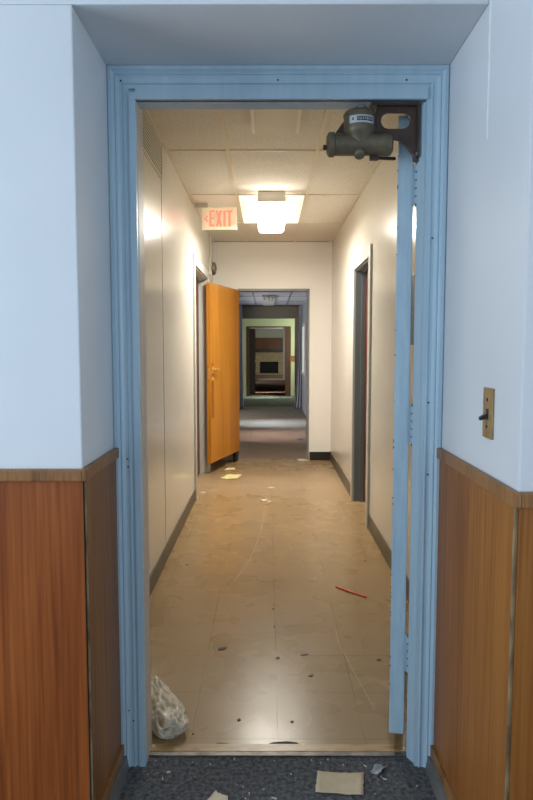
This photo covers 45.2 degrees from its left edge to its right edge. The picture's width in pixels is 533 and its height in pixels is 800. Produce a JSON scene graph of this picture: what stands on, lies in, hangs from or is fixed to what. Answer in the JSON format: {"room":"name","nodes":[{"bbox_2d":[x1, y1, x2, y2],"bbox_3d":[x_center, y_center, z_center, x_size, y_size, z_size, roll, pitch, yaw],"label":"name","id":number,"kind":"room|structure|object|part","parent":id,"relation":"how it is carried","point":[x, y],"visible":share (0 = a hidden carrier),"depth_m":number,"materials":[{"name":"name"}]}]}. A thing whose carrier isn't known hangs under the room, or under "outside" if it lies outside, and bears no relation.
{"room":"abandoned office room","nodes":[
{"label":"abandoned office room","id":0,"kind":"room"},
{"bbox_2d":[143,145,212,576],"bbox_3d":[-0.723,-0.378,4.972,0.141,2.715,5.730,0,5,0],"label":"wall","id":1,"kind":"structure","parent":0,"point":[173,231],"depth_m":4.24,"materials":[{"name":"beige paint"}]},
{"bbox_2d":[141,109,162,178],"bbox_3d":[-0.649,-1.431,3.298,0.016,0.232,1.322,0,5,0],"label":"air vent","id":2,"kind":"object","parent":1,"relation":"in","point":[152,140],"visible":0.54,"depth_m":3.63,"materials":[{"name":"beige metal"}]},
{"bbox_2d":[149,490,194,595],"bbox_3d":[-0.652,1.008,4.020,0.008,0.105,3.570,0,5,0],"label":"baseboard","id":3,"kind":"structure","parent":1,"relation":"attached to","point":[158,568],"depth_m":4.27,"materials":[{"name":"plastic"}]},
{"bbox_2d":[196,280,199,476],"bbox_3d":[-0.731,-0.194,6.417,0.102,2.102,1.190,0,5,0],"label":"door","id":4,"kind":"structure","parent":1,"relation":"in","point":[197,314],"depth_m":6.86,"materials":[{"name":"gold metal"}]},
{"bbox_2d":[192,253,209,500],"bbox_3d":[-0.711,-0.243,6.413,0.158,2.215,1.390,0,5,0],"label":"door frame","id":5,"kind":"structure","parent":1,"relation":"attached to","point":[199,269],"depth_m":6.95,"materials":[{"name":"grey metal"}]},
{"bbox_2d":[209,235,210,263],"bbox_3d":[-0.640,-1.707,7.248,0.016,0.330,0.016,0,5,0],"label":"cable conduit","id":6,"kind":"object","parent":1,"relation":"attached to","point":[209,235],"visible":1,"depth_m":7.24,"materials":[{"name":"white metal"}]},
{"bbox_2d":[209,262,216,275],"bbox_3d":[-0.606,-1.492,7.265,0.083,0.154,0.154,0,5,0],"label":"bell","id":7,"kind":"object","parent":1,"relation":"attached to","point":[212,267],"visible":1,"depth_m":7.22,"materials":[{"name":"beige paint"}]},
{"bbox_2d":[206,282,238,463],"bbox_3d":[-0.464,-0.255,7.372,0.104,2.085,0.959,1,5,17],"label":"door","id":8,"kind":"structure","parent":1,"relation":"in","point":[222,302],"depth_m":7.28,"materials":[{"name":"orange wood"}]},
{"bbox_3d":[-0.629,-0.286,6.923,0.026,0.120,0.011,1,5,17],"label":"latch plate","id":9,"kind":"part","parent":8,"relation":"part of","materials":[{"name":"gold metal"}]},
{"bbox_3d":[-0.590,-0.101,6.989,0.002,0.600,0.088,1,5,17],"label":"push plate","id":10,"kind":"part","parent":8,"relation":"part of","materials":[{"name":"orange wood"}]},
{"bbox_2d":[0,0,488,468],"bbox_3d":[-1.222,-0.246,1.879,3.548,2.950,0.460,0,5,0],"label":"wall","id":11,"kind":"structure","parent":0,"point":[56,385],"depth_m":1.66,"materials":[{"name":"white paint"}]},
{"bbox_2d":[0,469,81,481],"bbox_3d":[-1.738,0.196,1.674,2.517,0.031,0.022,0,5,0],"label":"rail","id":12,"kind":"object","parent":11,"relation":"attached to","point":[5,474],"visible":0.98,"depth_m":1.66,"materials":[{"name":"brown wood"}]},
{"bbox_2d":[0,481,89,799],"bbox_3d":[-1.738,0.727,1.722,2.516,1.035,0.012,0,5,0],"label":"wainscot panel","id":13,"kind":"object","parent":11,"relation":"attached to","point":[44,728],"visible":1,"depth_m":1.71,"materials":[{"name":"red wood"}]},
{"bbox_2d":[83,481,91,799],"bbox_3d":[-0.479,0.727,1.718,0.002,1.035,0.007,0,5,0],"label":"gap","id":14,"kind":"structure","parent":11,"relation":"attached to","point":[83,481],"depth_m":1.71,"materials":[{"name":"black"}]},
{"bbox_2d":[84,481,93,799],"bbox_3d":[-0.478,0.727,1.725,0.008,1.035,0.008,0,5,0],"label":"strip","id":15,"kind":"object","parent":11,"relation":"attached to","point":[85,482],"visible":0.78,"depth_m":1.72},
{"bbox_2d":[81,448,118,480],"bbox_3d":[-0.475,0.181,1.845,0.016,0.033,0.366,0,5,0],"label":"rail","id":16,"kind":"object","parent":11,"relation":"attached to","point":[99,464],"visible":1,"depth_m":1.79,"materials":[{"name":"brown wood"}]},
{"bbox_2d":[87,460,120,799],"bbox_3d":[-0.479,0.670,1.895,0.007,0.950,0.341,0,5,0],"label":"wainscot panel","id":17,"kind":"object","parent":11,"relation":"attached to","point":[101,488],"visible":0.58,"depth_m":1.87,"materials":[{"name":"brown wood"}]},
{"bbox_2d":[101,744,128,799],"bbox_3d":[-0.468,1.185,1.935,0.030,0.088,0.345,0,5,0],"label":"baseboard","id":18,"kind":"structure","parent":11,"relation":"attached to","point":[114,786],"depth_m":1.99,"materials":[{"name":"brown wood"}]},
{"bbox_2d":[106,65,449,767],"bbox_3d":[0.035,0.098,2.075,1.035,2.231,0.128,0,5,0],"label":"door frame","id":19,"kind":"structure","parent":11,"relation":"attached to","point":[164,83],"depth_m":2.00,"materials":[{"name":"blue paint"}]},
{"bbox_2d":[323,102,419,162],"bbox_3d":[0.328,-0.834,2.008,0.304,0.174,0.115,-1,5,-11],"label":"door closer","id":20,"kind":"object","parent":19,"relation":"attached to","point":[362,133],"depth_m":1.97,"materials":[{"name":"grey metal"}]},
{"bbox_3d":[0.291,-0.857,1.952,0.074,0.022,0.018,0,5,0],"label":"name plate","id":21,"kind":"part","parent":20,"relation":"part of","materials":[{"name":"silver metal"}]},
{"bbox_2d":[352,116,372,121],"bbox_3d":[0.293,-0.857,1.949,0.063,0.013,0.012,0,5,-4],"label":"print","id":22,"kind":"object","parent":20,"relation":"on","point":[354,118],"depth_m":1.95,"materials":[{"name":"grey"}]},
{"bbox_3d":[0.374,-0.771,2.038,0.127,0.033,0.028,-4,6,-40],"label":"closer arm","id":23,"kind":"part","parent":20,"relation":"part of"},
{"bbox_2d":[389,115,416,733],"bbox_3d":[0.535,0.089,2.547,0.071,2.083,0.890,1,5,10],"label":"door","id":24,"kind":"structure","parent":11,"relation":"in","point":[407,171],"depth_m":2.14,"materials":[{"name":"blue paint"}]},
{"bbox_2d":[255,330,282,337],"bbox_3d":[-0.019,-2.585,34.555,4.600,2.370,0.098,0,5,0],"label":"wall","id":25,"kind":"structure","parent":0,"point":[258,333],"depth_m":34.42,"materials":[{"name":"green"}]},
{"bbox_2d":[242,319,297,395],"bbox_3d":[-0.057,-1.302,18.606,4.600,2.370,0.140,0,5,0],"label":"wall","id":26,"kind":"structure","parent":0,"point":[245,322],"depth_m":18.51,"materials":[{"name":"paint"}]},
{"bbox_2d":[246,326,290,395],"bbox_3d":[0.059,-1.131,18.668,1.294,2.020,0.202,0,5,0],"label":"door frame","id":27,"kind":"structure","parent":26,"relation":"attached to","point":[287,328],"depth_m":18.57,"materials":[{"name":"brown wood"}]},
{"bbox_2d":[242,306,298,341],"bbox_3d":[-0.065,-0.998,14.838,4.600,2.370,0.140,0,5,0],"label":"wall","id":28,"kind":"structure","parent":0,"point":[262,312],"depth_m":14.69,"materials":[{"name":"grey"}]},
{"bbox_2d":[242,305,298,306],"bbox_3d":[0.092,-2.158,14.664,1.435,0.030,0.020,0,5,0],"label":"trim","id":29,"kind":"structure","parent":28,"relation":"attached to","point":[242,305],"depth_m":14.65,"materials":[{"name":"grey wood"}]},
{"bbox_2d":[213,242,331,459],"bbox_3d":[0.074,-0.612,7.891,1.720,2.715,0.130,0,5,0],"label":"wall","id":30,"kind":"structure","parent":0,"point":[240,265],"depth_m":7.76,"materials":[{"name":"white paint"}]},
{"bbox_2d":[237,289,309,459],"bbox_3d":[0.086,-0.307,7.915,0.874,2.102,0.152,0,5,0],"label":"door frame","id":31,"kind":"structure","parent":30,"relation":"attached to","point":[240,290],"depth_m":7.84,"materials":[{"name":"grey metal"}]},
{"bbox_2d":[309,452,329,459],"bbox_3d":[0.658,0.694,7.926,0.255,0.105,0.008,0,5,0],"label":"baseboard","id":32,"kind":"structure","parent":30,"relation":"attached to","point":[312,455],"depth_m":7.92,"materials":[{"name":"black plastic"}]},
{"bbox_2d":[239,292,306,329],"bbox_3d":[-0.050,-2.717,21.150,4.600,0.056,26.800,0,5,0],"label":"ceiling","id":33,"kind":"structure","parent":0,"point":[245,298],"depth_m":12.71,"materials":[{"name":"grey tile"}]},
{"bbox_2d":[239,305,243,408],"bbox_3d":[-0.576,-0.976,14.590,0.108,2.355,0.082,0,5,0],"label":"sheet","id":34,"kind":"object","parent":33,"relation":"hanging from","point":[241,391],"visible":0.97,"depth_m":14.59,"materials":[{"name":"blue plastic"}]},
{"bbox_2d":[262,295,274,305],"bbox_3d":[0.041,-1.980,12.933,0.240,0.093,2.300,0,5,0],"label":"ceiling light","id":35,"kind":"object","parent":33,"relation":"attached to","point":[268,300],"visible":1,"depth_m":12.57,"materials":[{"name":"grey paint"}]},
{"bbox_2d":[294,305,301,408],"bbox_3d":[0.721,-0.975,14.582,0.174,2.356,0.080,0,5,0],"label":"sheet","id":36,"kind":"object","parent":33,"relation":"hanging from","point":[299,367],"visible":0.99,"depth_m":14.59,"materials":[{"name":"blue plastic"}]},
{"bbox_2d":[147,109,405,241],"bbox_3d":[0.067,-1.702,4.914,1.720,0.046,5.830,0,5,0],"label":"ceiling","id":37,"kind":"structure","parent":0,"point":[216,155],"depth_m":4.53,"materials":[{"name":"tile"}]},
{"bbox_2d":[195,204,236,229],"bbox_3d":[-0.449,-1.632,5.706,0.370,0.224,0.055,0,5,0],"label":"exit sign","id":38,"kind":"object","parent":37,"relation":"hanging from","point":[213,218],"visible":1,"depth_m":5.69,"materials":[{"name":"beige plastic"}]},
{"bbox_2d":[239,191,303,232],"bbox_3d":[0.044,-1.670,5.895,0.550,0.184,1.309,0,5,0],"label":"ceiling light","id":39,"kind":"object","parent":37,"relation":"attached to","point":[272,214],"visible":1,"depth_m":5.54,"materials":[{"name":"white plastic"}]},
{"bbox_2d":[239,196,256,222],"bbox_3d":[-0.163,-1.764,5.961,0.135,0.007,1.165,0,5,0],"label":"diffuser","id":40,"kind":"object","parent":39,"relation":"attached to","point":[248,204],"depth_m":5.86,"materials":[{"name":"white plastic"}]},
{"bbox_2d":[285,196,303,222],"bbox_3d":[0.252,-1.764,5.960,0.135,0.007,1.165,0,5,0],"label":"diffuser","id":41,"kind":"object","parent":39,"relation":"attached to","point":[294,203],"depth_m":5.86,"materials":[{"name":"white plastic"}]},
{"bbox_2d":[250,109,301,133],"bbox_3d":[0.050,-1.515,3.139,0.268,0.050,1.100,0,5,0],"label":"ceiling panel","id":42,"kind":"object","parent":37,"relation":"attached to","point":[262,120],"visible":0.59,"depth_m":3.48,"materials":[{"name":"beige"}]},
{"bbox_2d":[119,757,436,799],"bbox_3d":[-0.201,1.435,-0.250,5.800,0.060,4.870,0,5,0],"label":"floor","id":43,"kind":"structure","parent":0,"point":[227,776],"depth_m":2.06,"materials":[{"name":"grey carpet"}]},
{"bbox_2d":[207,791,227,799],"bbox_3d":[-0.138,1.225,1.952,0.095,0.006,0.073,2,5,21],"label":"paper scrap","id":44,"kind":"object","parent":43,"relation":"on","point":[215,796],"visible":1,"depth_m":1.97,"materials":[{"name":"beige paper"}]},
{"bbox_2d":[149,744,405,756],"bbox_3d":[0.045,1.229,2.203,0.890,0.056,0.062,0,5,0],"label":"threshold","id":45,"kind":"object","parent":43,"relation":"on","point":[157,750],"visible":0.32,"depth_m":2.19,"materials":[{"name":"metal"}]},
{"bbox_2d":[315,770,363,794],"bbox_3d":[0.234,1.215,2.035,0.156,0.008,0.103,0,5,6],"label":"cardboard piece","id":46,"kind":"object","parent":43,"relation":"on","point":[326,782],"visible":1,"depth_m":2.03,"materials":[{"name":"beige cardboard"}]},
{"bbox_2d":[370,764,386,773],"bbox_3d":[0.369,1.208,2.101,0.032,0.016,0.063,4,6,41],"label":"scrap","id":47,"kind":"object","parent":43,"relation":"on","point":[377,768],"visible":1,"depth_m":2.10,"materials":[{"name":"grey paper"}]},
{"bbox_2d":[150,375,408,743],"bbox_3d":[-0.057,-0.064,18.368,4.600,0.061,32.372,0,5,0],"label":"floor","id":48,"kind":"structure","parent":0,"point":[247,556],"depth_m":3.45,"materials":[{"name":"beige tile"}]},
{"bbox_2d":[151,676,187,738],"bbox_3d":[-0.398,1.153,2.443,0.162,0.066,0.412,-1,5,-14],"label":"plastic bag","id":49,"kind":"object","parent":48,"relation":"on","point":[169,719],"visible":0.82,"depth_m":2.34,"materials":[{"name":"white plastic"}]},
{"bbox_2d":[220,474,241,478],"bbox_3d":[-0.381,0.822,6.889,0.190,0.013,0.237,1,5,10],"label":"paper sheet","id":50,"kind":"object","parent":48,"relation":"on","point":[227,476],"visible":1,"depth_m":6.90,"materials":[{"name":"yellow paper"}]},
{"bbox_2d":[249,329,255,394],"bbox_3d":[-0.409,-1.166,19.420,0.210,1.950,0.900,0,5,0],"label":"door","id":51,"kind":"structure","parent":48,"relation":"on","point":[252,360],"depth_m":18.97,"materials":[{"name":"brown wood"}]},
{"bbox_2d":[255,338,282,374],"bbox_3d":[0.180,-2.335,34.072,1.800,1.950,0.900,0,5,0],"label":"fireplace","id":52,"kind":"object","parent":48,"relation":"on","point":[268,351],"visible":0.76,"depth_m":34.32,"materials":[{"name":"beige stone"}]},
{"bbox_2d":[255,378,284,379],"bbox_3d":[0.066,-0.911,28.152,1.560,0.060,0.330,0,5,0],"label":"threshold","id":53,"kind":"object","parent":48,"relation":"on","point":[255,378],"visible":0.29,"depth_m":27.99,"materials":[{"name":"grey paint"}]},
{"bbox_2d":[270,741,297,743],"bbox_3d":[0.060,1.202,2.244,0.101,0.003,0.018,0,5,0],"label":"flake","id":54,"kind":"object","parent":48,"relation":"on","point":[282,742],"visible":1,"depth_m":2.24,"materials":[{"name":"brown"}]},
{"bbox_2d":[336,586,366,597],"bbox_3d":[0.478,1.087,3.629,0.013,0.010,0.218,-5,6,-45],"label":"straw","id":55,"kind":"object","parent":48,"relation":"on","point":[336,586],"visible":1,"depth_m":3.62,"materials":[{"name":"red plastic"}]},
{"bbox_2d":[301,141,415,578],"bbox_3d":[0.865,-0.656,8.433,0.140,2.715,12.680,0,5,0],"label":"wall","id":56,"kind":"structure","parent":0,"point":[373,218],"depth_m":4.57,"materials":[{"name":"white paint"}]},
{"bbox_2d":[301,322,306,374],"bbox_3d":[0.826,-1.059,13.281,0.160,1.060,0.970,0,5,0],"label":"window","id":57,"kind":"structure","parent":56,"relation":"in","point":[304,325],"depth_m":12.82,"materials":[{"name":"white glass"}]},
{"bbox_2d":[350,243,372,528],"bbox_3d":[0.848,-0.124,5.315,0.158,2.155,0.990,0,5,0],"label":"door frame","id":58,"kind":"structure","parent":56,"relation":"attached to","point":[362,264],"depth_m":5.68,"materials":[{"name":"grey painted metal"}]},
{"bbox_2d":[364,272,367,501],"bbox_3d":[0.868,-0.076,5.319,0.102,2.042,0.790,0,5,0],"label":"door","id":59,"kind":"structure","parent":56,"relation":"in","point":[367,272],"depth_m":5.68,"materials":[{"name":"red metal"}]},
{"bbox_2d":[330,451,408,601],"bbox_3d":[0.783,0.918,5.081,0.008,0.115,5.706,0,5,0],"label":"baseboard","id":60,"kind":"structure","parent":56,"relation":"attached to","point":[378,538],"depth_m":4.57,"materials":[{"name":"plastic"}]},
{"bbox_2d":[410,274,414,344],"bbox_3d":[0.777,-0.476,3.366,0.012,0.370,0.130,0,5,0],"label":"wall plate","id":61,"kind":"object","parent":56,"relation":"attached to","point":[413,275],"visible":0.36,"depth_m":3.38,"materials":[{"name":"metal"}]},
{"bbox_2d":[343,107,375,140],"bbox_3d":[0.290,-0.849,1.994,0.103,0.104,0.103,0,5,0],"label":"housing","id":62,"kind":"object","parent":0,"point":[359,124],"depth_m":1.96,"materials":[{"name":"grey metal"}]},
{"bbox_2d":[441,0,532,491],"bbox_3d":[1.577,-0.235,1.733,2.054,2.950,0.740,0,5,0],"label":"wall","id":63,"kind":"structure","parent":0,"point":[488,311],"depth_m":1.56,"materials":[{"name":"white paint"}]},
{"bbox_2d":[425,745,455,799],"bbox_3d":[0.537,1.196,1.793,0.030,0.088,0.625,0,5,0],"label":"baseboard","id":64,"kind":"structure","parent":63,"relation":"attached to","point":[442,789],"depth_m":1.99,"materials":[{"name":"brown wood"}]},
{"bbox_2d":[433,460,512,799],"bbox_3d":[0.548,0.681,1.754,0.007,0.950,0.621,0,5,0],"label":"wainscot panel","id":65,"kind":"object","parent":63,"relation":"attached to","point":[474,558],"visible":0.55,"depth_m":1.69,"materials":[{"name":"orange wood"}]},
{"bbox_2d":[437,448,521,507],"bbox_3d":[0.544,0.192,1.703,0.016,0.034,0.646,0,5,0],"label":"rail","id":66,"kind":"object","parent":63,"relation":"attached to","point":[509,495],"visible":1,"depth_m":1.59,"materials":[{"name":"brown wood"}]},
{"bbox_2d":[479,387,494,439],"bbox_3d":[0.540,0.033,1.583,0.024,0.125,0.067,0,5,0],"label":"light switch","id":67,"kind":"object","parent":63,"relation":"attached to","point":[487,417],"visible":1,"depth_m":1.57,"materials":[{"name":"beige metal"}]},
{"bbox_2d":[504,508,517,799],"bbox_3d":[0.546,0.749,1.442,0.006,1.035,0.010,0,5,0],"label":"strip","id":68,"kind":"object","parent":63,"relation":"attached to","point":[515,510],"visible":0.89,"depth_m":1.42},
{"bbox_2d":[509,508,532,799],"bbox_3d":[1.577,0.750,1.435,2.053,1.035,0.012,0,5,0],"label":"wainscot panel","id":69,"kind":"object","parent":63,"relation":"attached to","point":[521,752],"visible":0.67,"depth_m":1.42,"materials":[{"name":"orange wood"}]},
{"bbox_2d":[520,492,532,508],"bbox_3d":[1.577,0.217,1.387,2.052,0.034,0.022,0,5,0],"label":"rail","id":70,"kind":"object","parent":63,"relation":"attached to","point":[527,497],"visible":0.98,"depth_m":1.38,"materials":[{"name":"brown wood"}]},
{"bbox_3d":[1.556,-2.057,27.992,1.420,2.370,0.140,0,5,0],"label":"wall","id":71,"kind":"structure","parent":0,"visible":0},
{"bbox_2d":[283,328,284,378],"bbox_3d":[0.776,-2.057,27.994,0.110,2.370,0.180,0,5,0],"label":"door frame","id":72,"kind":"structure","parent":71,"relation":"attached to","point":[283,328],"depth_m":27.91,"materials":[{"name":"grey paint"}]}
]}

